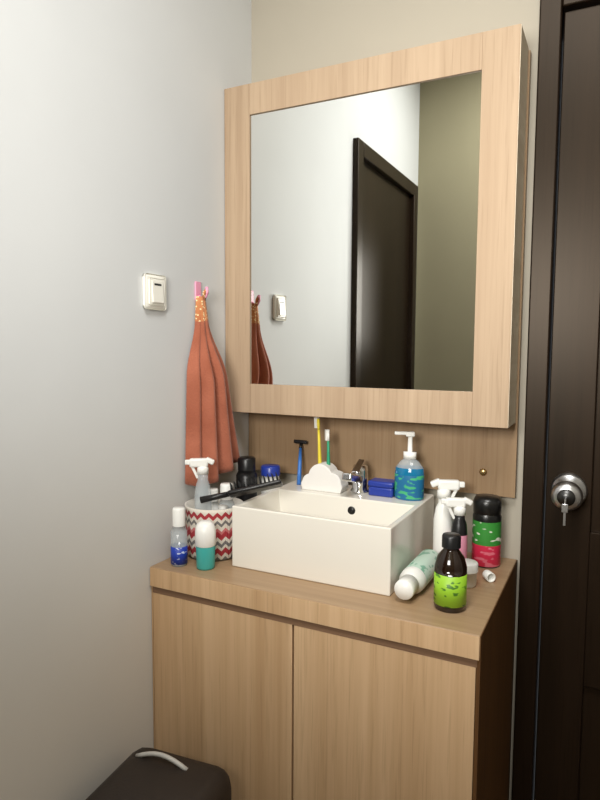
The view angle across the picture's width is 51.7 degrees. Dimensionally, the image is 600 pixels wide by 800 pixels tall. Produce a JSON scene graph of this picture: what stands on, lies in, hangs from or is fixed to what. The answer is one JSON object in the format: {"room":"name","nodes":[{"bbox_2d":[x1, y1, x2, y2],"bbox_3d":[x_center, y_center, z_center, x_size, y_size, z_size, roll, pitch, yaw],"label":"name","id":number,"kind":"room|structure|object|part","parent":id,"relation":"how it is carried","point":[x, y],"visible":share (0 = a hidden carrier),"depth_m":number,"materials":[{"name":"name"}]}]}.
{"room":"bathroom","nodes":[
{"label":"bathroom","id":0,"kind":"room"},
{"bbox_2d":[0,0,251,799],"bbox_3d":[-0.541,-0.067,0.841,0.120,2.450,1.860,3,5,27],"label":"wall","id":1,"kind":"structure","parent":0,"point":[112,141],"depth_m":1.08,"materials":[{"name":"white paint"}]},
{"bbox_2d":[142,273,166,310],"bbox_3d":[-0.278,-0.208,1.196,0.014,0.068,0.062,3,5,27],"label":"light switch","id":2,"kind":"object","parent":1,"relation":"attached to","point":[154,285],"visible":1,"depth_m":1.19,"materials":[{"name":"white plastic"}]},
{"bbox_2d":[195,281,208,299],"bbox_3d":[-0.207,-0.232,1.317,0.029,0.040,0.020,3,5,27],"label":"wall hook","id":3,"kind":"object","parent":1,"relation":"attached to","point":[197,284],"visible":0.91,"depth_m":1.32,"materials":[{"name":"pink plastic"}]},
{"bbox_2d":[185,289,239,485],"bbox_3d":[-0.175,-0.033,1.359,0.055,0.421,0.189,3,5,27],"label":"hand towel","id":4,"kind":"object","parent":3,"relation":"hanging from","point":[210,426],"visible":0.98,"depth_m":1.31,"materials":[{"name":"orange fabric"}]},
{"bbox_2d":[251,0,539,799],"bbox_3d":[0.674,-0.090,1.197,1.720,2.450,0.120,3,5,27],"label":"wall","id":5,"kind":"structure","parent":0,"point":[288,37],"depth_m":1.32,"materials":[{"name":"white paint"}]},
{"bbox_2d":[224,24,531,497],"bbox_3d":[0.137,-0.248,1.323,0.632,0.874,0.118,3,5,27],"label":"wall mirror","id":6,"kind":"object","parent":5,"relation":"attached to","point":[375,206],"visible":0.98,"depth_m":1.25,"materials":[{"name":"brown wood"}]},
{"bbox_2d":[511,0,599,799],"bbox_3d":[0.839,0.180,1.073,0.852,1.935,0.228,3,5,27],"label":"door","id":7,"kind":"structure","parent":5,"relation":"in","point":[556,740],"depth_m":1.21,"materials":[{"name":"brown wood"}]},
{"bbox_3d":[0.218,1.220,0.555,1.840,0.060,1.860,3,5,27],"label":"floor","id":8,"kind":"structure","parent":0,"visible":0},
{"bbox_2d":[86,747,230,799],"bbox_3d":[-0.247,0.889,1.065,0.214,0.511,0.214,2,5,21],"label":"trash can","id":9,"kind":"object","parent":8,"relation":"on","point":[147,773],"visible":1,"depth_m":1.06,"materials":[{"name":"black plastic"}]},
{"bbox_2d":[150,552,516,799],"bbox_3d":[0.073,0.719,1.282,0.640,0.818,0.387,3,5,27],"label":"vanity cabinet","id":10,"kind":"object","parent":8,"relation":"on","point":[295,688],"depth_m":1.08,"materials":[{"name":"brown wood"}]},
{"bbox_2d":[171,506,187,564],"bbox_3d":[-0.240,0.271,1.230,0.033,0.116,0.033,3,5,27],"label":"hand sanitizer","id":11,"kind":"object","parent":10,"relation":"on","point":[179,551],"visible":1,"depth_m":1.22,"materials":[{"name":"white plastic"}]},
{"bbox_2d":[195,520,215,570],"bbox_3d":[-0.185,0.283,1.214,0.041,0.094,0.041,3,5,27],"label":"roll-on deodorant","id":12,"kind":"object","parent":10,"relation":"on","point":[205,531],"visible":1,"depth_m":1.20,"materials":[{"name":"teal plastic"}]},
{"bbox_2d":[185,497,242,561],"bbox_3d":[-0.180,0.269,1.300,0.122,0.108,0.122,3,5,27],"label":"woven basket","id":13,"kind":"object","parent":10,"relation":"on","point":[196,511],"visible":0.55,"depth_m":1.25,"materials":[{"name":"multicoloured fabric"}]},
{"bbox_2d":[185,457,214,477],"bbox_3d":[-0.206,0.216,1.279,0.054,0.196,0.042,3,5,27],"label":"spray bottle","id":14,"kind":"object","parent":13,"relation":"in","point":[201,464],"visible":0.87,"depth_m":1.26,"materials":[{"name":"white plastic"}]},
{"bbox_2d":[207,488,218,509],"bbox_3d":[-0.186,0.249,1.326,0.028,0.121,0.028,3,5,27],"label":"lotion bottle","id":15,"kind":"object","parent":13,"relation":"in","point":[211,505],"visible":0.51,"depth_m":1.31,"materials":[{"name":"white plastic"}]},
{"bbox_2d":[218,504,226,509],"bbox_3d":[-0.159,0.265,1.275,0.022,0.098,0.022,3,5,27],"label":"lotion bottle","id":16,"kind":"object","parent":13,"relation":"in","point":[223,506],"visible":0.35,"depth_m":1.26,"materials":[{"name":"white plastic"}]},
{"bbox_2d":[220,482,232,499],"bbox_3d":[-0.154,0.243,1.304,0.034,0.137,0.034,3,5,27],"label":"lotion bottle","id":17,"kind":"object","parent":13,"relation":"in","point":[224,487],"visible":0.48,"depth_m":1.29,"materials":[{"name":"white plastic"}]},
{"bbox_2d":[236,456,256,500],"bbox_3d":[-0.121,0.222,1.403,0.048,0.186,0.048,3,5,27],"label":"shampoo bottle","id":18,"kind":"object","parent":10,"relation":"on","point":[246,465],"visible":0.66,"depth_m":1.38,"materials":[{"name":"black plastic"}]},
{"bbox_2d":[261,464,279,493],"bbox_3d":[-0.068,0.231,1.424,0.044,0.164,0.044,3,5,27],"label":"lotion bottle","id":19,"kind":"object","parent":10,"relation":"on","point":[266,469],"visible":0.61,"depth_m":1.40,"materials":[{"name":"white plastic"}]},
{"bbox_2d":[232,480,433,595],"bbox_3d":[0.076,0.266,1.276,0.328,0.122,0.286,3,5,27],"label":"vessel sink","id":20,"kind":"object","parent":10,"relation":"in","point":[346,539],"visible":0.96,"depth_m":1.17,"materials":[{"name":"white ceramic"}]},
{"bbox_2d":[200,472,282,503],"bbox_3d":[-0.118,0.177,1.250,0.167,0.065,0.036,0,5,-1],"label":"brush","id":21,"kind":"object","parent":20,"relation":"on","point":[277,483],"visible":1,"depth_m":1.24,"materials":[{"name":"black plastic"}]},
{"bbox_2d":[294,440,307,484],"bbox_3d":[-0.006,0.144,1.435,0.035,0.098,0.067,2,5,17],"label":"razor","id":22,"kind":"object","parent":20,"relation":"on","point":[300,442],"visible":0.99,"depth_m":1.43,"materials":[{"name":"blue plastic"}]},
{"bbox_2d":[301,462,347,493],"bbox_3d":[0.054,0.168,1.357,0.099,0.060,0.038,3,5,27],"label":"toothbrush holder","id":23,"kind":"object","parent":20,"relation":"on","point":[323,477],"visible":0.96,"depth_m":1.34,"materials":[{"name":"white ceramic"}]},
{"bbox_2d":[314,417,321,463],"bbox_3d":[0.040,0.102,1.363,0.023,0.129,0.017,3,5,27],"label":"toothbrush","id":24,"kind":"object","parent":23,"relation":"in","point":[316,419],"depth_m":1.36,"materials":[{"name":"yellow plastic"}]},
{"bbox_2d":[325,429,329,464],"bbox_3d":[0.061,0.116,1.355,0.018,0.103,0.019,3,5,27],"label":"toothbrush","id":25,"kind":"object","parent":23,"relation":"in","point":[327,434],"depth_m":1.35,"materials":[{"name":"green plastic"}]},
{"bbox_2d":[342,459,368,493],"bbox_3d":[0.117,0.166,1.314,0.042,0.071,0.100,3,5,27],"label":"faucet","id":26,"kind":"object","parent":20,"relation":"on","point":[358,477],"visible":0.99,"depth_m":1.32,"materials":[{"name":"silver metal"}]},
{"bbox_2d":[368,478,394,497],"bbox_3d":[0.177,0.186,1.313,0.056,0.032,0.040,3,5,27],"label":"soap box","id":27,"kind":"object","parent":20,"relation":"on","point":[382,487],"visible":0.81,"depth_m":1.30,"materials":[{"name":"blue plastic"}]},
{"bbox_2d":[394,431,423,500],"bbox_3d":[0.227,0.135,1.279,0.062,0.140,0.045,3,5,27],"label":"soap dispenser","id":28,"kind":"object","parent":20,"relation":"on","point":[409,479],"visible":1,"depth_m":1.27,"materials":[{"name":"blue plastic"}]},
{"bbox_2d":[394,549,437,599],"bbox_3d":[0.214,0.317,1.123,0.048,0.047,0.170,3,5,27],"label":"lotion bottle","id":29,"kind":"object","parent":10,"relation":"on","point":[415,577],"visible":0.94,"depth_m":1.08,"materials":[{"name":"white plastic"}]},
{"bbox_2d":[430,478,464,552],"bbox_3d":[0.290,0.244,1.229,0.065,0.176,0.038,3,5,27],"label":"spray bottle","id":30,"kind":"object","parent":10,"relation":"on","point":[442,520],"visible":0.78,"depth_m":1.22,"materials":[{"name":"white plastic"}]},
{"bbox_2d":[433,532,466,612],"bbox_3d":[0.251,0.285,1.032,0.054,0.125,0.054,3,5,27],"label":"medicine bottle","id":31,"kind":"object","parent":10,"relation":"on","point":[450,566],"visible":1,"depth_m":1.01,"materials":[{"name":"black glass"}]},
{"bbox_2d":[441,497,472,557],"bbox_3d":[0.304,0.260,1.203,0.059,0.147,0.032,3,5,27],"label":"spray bottle","id":32,"kind":"object","parent":10,"relation":"on","point":[459,525],"visible":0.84,"depth_m":1.19,"materials":[{"name":"white plastic"}]},
{"bbox_2d":[465,558,477,587],"bbox_3d":[0.305,0.318,1.135,0.041,0.044,0.041,3,5,27],"label":"jar","id":33,"kind":"object","parent":10,"relation":"on","point":[472,565],"visible":0.52,"depth_m":1.12,"materials":[{"name":"white plastic"}]},
{"bbox_2d":[471,494,501,568],"bbox_3d":[0.375,0.261,1.243,0.056,0.141,0.056,3,5,27],"label":"bottle","id":34,"kind":"object","parent":10,"relation":"on","point":[487,508],"visible":0.97,"depth_m":1.22,"materials":[{"name":"black"}]},
{"bbox_3d":[0.353,0.329,1.158,0.018,0.018,0.020,0,5,-8],"label":"bottle cap","id":35,"kind":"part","parent":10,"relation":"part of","materials":[{"name":"white plastic"}]}
]}

